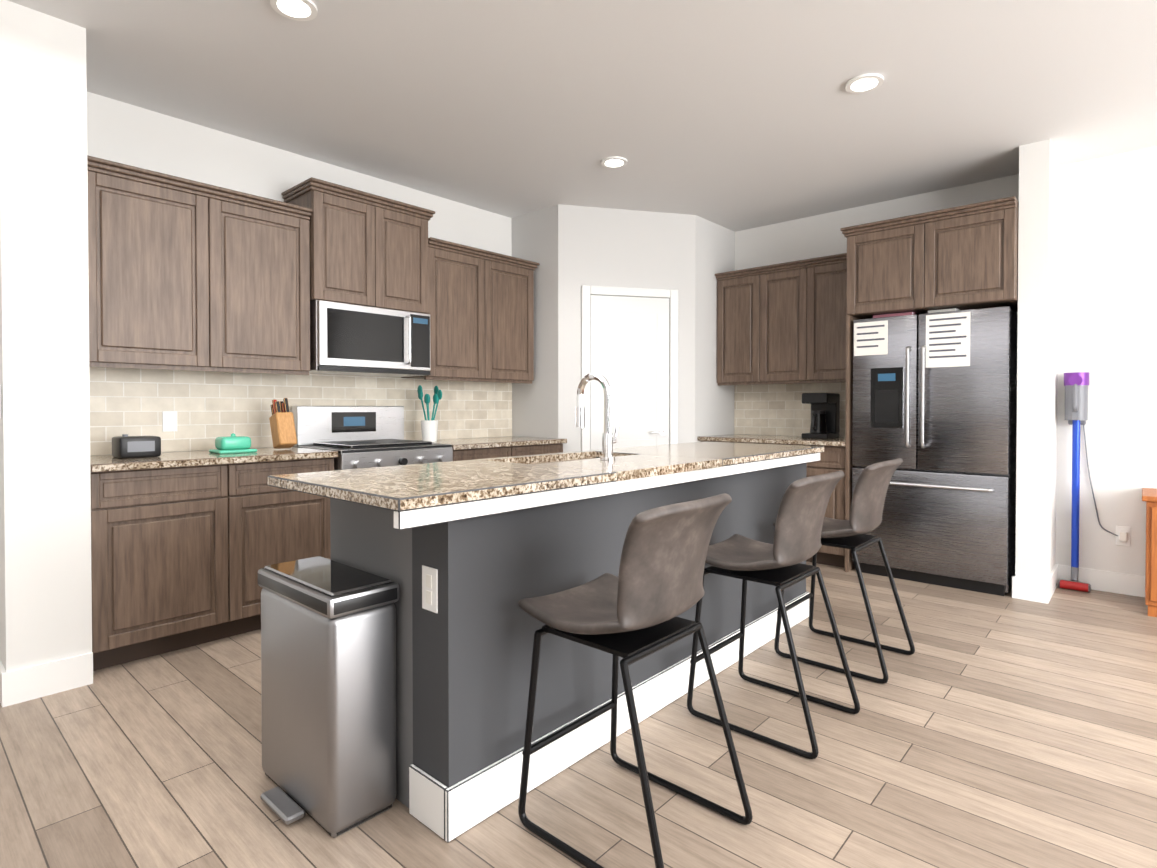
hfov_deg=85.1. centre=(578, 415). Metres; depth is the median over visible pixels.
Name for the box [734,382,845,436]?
backsplash
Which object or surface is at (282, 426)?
knife block
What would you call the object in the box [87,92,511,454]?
wall
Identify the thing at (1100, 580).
baseboard
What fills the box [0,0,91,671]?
wall
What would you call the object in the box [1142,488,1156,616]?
base cabinet
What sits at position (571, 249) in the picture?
wall
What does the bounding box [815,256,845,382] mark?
upper cabinet
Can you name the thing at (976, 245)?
upper cabinet
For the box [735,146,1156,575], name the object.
wall
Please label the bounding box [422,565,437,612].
outlet
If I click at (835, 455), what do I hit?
base cabinet
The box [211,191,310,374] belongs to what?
upper cabinet
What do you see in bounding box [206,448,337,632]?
base cabinet
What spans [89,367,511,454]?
backsplash
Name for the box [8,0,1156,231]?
ceiling
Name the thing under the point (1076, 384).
vacuum
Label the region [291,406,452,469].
range
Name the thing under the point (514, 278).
upper cabinet
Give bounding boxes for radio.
[112,434,160,457]
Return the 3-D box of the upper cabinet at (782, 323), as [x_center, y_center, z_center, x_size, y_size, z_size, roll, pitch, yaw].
[1.740,-0.732,5.167,0.514,0.918,0.328,1,1,42]
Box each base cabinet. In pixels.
[90,452,245,670]
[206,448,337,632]
[438,440,521,460]
[490,440,565,455]
[697,315,858,571]
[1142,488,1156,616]
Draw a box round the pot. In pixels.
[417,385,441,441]
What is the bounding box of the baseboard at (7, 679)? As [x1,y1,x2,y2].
[0,660,15,706]
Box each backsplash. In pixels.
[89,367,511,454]
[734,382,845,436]
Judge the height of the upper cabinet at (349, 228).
0.668 m
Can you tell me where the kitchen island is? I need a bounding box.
[267,445,822,841]
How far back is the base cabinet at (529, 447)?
4.66 m
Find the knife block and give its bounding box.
[269,398,296,448]
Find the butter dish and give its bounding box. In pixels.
[209,433,256,453]
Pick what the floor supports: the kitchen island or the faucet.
the kitchen island
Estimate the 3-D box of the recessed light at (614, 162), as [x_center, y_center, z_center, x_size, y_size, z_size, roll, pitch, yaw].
[0.229,-1.622,4.047,0.170,0.012,0.170,1,1,42]
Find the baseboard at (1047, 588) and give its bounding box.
[1040,564,1059,603]
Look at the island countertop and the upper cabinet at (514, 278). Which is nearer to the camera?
the island countertop
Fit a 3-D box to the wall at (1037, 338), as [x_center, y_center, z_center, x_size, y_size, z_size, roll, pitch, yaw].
[2.903,-0.258,3.984,0.150,2.740,0.550,1,1,42]
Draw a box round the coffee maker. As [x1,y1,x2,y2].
[801,393,839,438]
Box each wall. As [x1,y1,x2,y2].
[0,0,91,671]
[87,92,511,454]
[511,204,734,451]
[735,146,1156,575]
[1015,139,1058,580]
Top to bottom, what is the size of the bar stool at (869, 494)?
0.929 m
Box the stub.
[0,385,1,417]
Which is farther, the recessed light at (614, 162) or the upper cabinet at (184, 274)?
the recessed light at (614, 162)
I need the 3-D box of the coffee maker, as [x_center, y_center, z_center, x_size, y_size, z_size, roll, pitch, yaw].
[1.868,0.005,4.877,0.200,0.349,0.287,1,1,42]
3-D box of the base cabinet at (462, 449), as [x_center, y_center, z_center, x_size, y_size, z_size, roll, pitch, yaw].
[-0.857,0.663,4.511,0.599,0.885,0.599,1,1,42]
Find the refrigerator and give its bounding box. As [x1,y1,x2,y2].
[852,306,1017,595]
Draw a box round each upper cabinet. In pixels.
[87,159,226,370]
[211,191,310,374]
[283,179,386,308]
[387,199,430,314]
[401,239,494,381]
[495,255,534,382]
[716,268,766,383]
[767,260,814,383]
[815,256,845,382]
[843,212,938,318]
[935,196,1018,311]
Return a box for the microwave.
[309,300,429,376]
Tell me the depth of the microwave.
3.87 m
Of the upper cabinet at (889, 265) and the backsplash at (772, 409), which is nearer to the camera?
the upper cabinet at (889, 265)
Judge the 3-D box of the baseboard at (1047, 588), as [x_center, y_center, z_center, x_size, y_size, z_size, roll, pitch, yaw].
[2.953,1.047,3.933,0.014,0.130,0.544,1,1,42]
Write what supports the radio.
on the base cabinet at (186, 546)
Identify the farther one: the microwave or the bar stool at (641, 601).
the microwave
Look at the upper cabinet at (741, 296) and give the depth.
5.28 m
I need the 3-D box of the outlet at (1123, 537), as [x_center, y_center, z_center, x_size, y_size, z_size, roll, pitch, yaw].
[3.382,0.753,3.916,0.070,0.120,0.029,1,1,42]
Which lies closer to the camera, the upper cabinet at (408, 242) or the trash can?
the trash can
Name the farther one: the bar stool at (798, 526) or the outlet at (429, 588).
the bar stool at (798, 526)
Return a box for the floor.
[0,562,1156,867]
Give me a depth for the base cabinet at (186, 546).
2.91 m
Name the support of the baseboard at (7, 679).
attached to the wall at (45, 559)
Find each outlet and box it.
[162,411,176,431]
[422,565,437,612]
[1116,526,1130,545]
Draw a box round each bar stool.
[518,493,752,867]
[687,470,859,758]
[773,458,914,683]
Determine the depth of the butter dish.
3.33 m
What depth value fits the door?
5.05 m
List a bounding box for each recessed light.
[270,0,316,20]
[601,156,626,167]
[845,73,883,92]
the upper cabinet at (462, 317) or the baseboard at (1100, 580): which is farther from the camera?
the upper cabinet at (462, 317)
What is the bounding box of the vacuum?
[1058,372,1117,591]
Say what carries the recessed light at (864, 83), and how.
in the ceiling
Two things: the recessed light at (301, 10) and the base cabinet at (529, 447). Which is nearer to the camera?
the recessed light at (301, 10)
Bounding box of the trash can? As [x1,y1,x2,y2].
[258,556,398,837]
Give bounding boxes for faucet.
[575,373,619,459]
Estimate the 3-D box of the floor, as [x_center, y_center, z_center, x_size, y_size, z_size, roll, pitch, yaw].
[0.591,1.196,1.341,9.000,0.100,10.500,1,1,42]
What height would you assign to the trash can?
0.665 m
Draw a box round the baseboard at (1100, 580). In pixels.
[1060,565,1144,596]
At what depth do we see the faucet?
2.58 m
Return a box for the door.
[581,285,677,450]
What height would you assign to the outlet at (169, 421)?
0.110 m

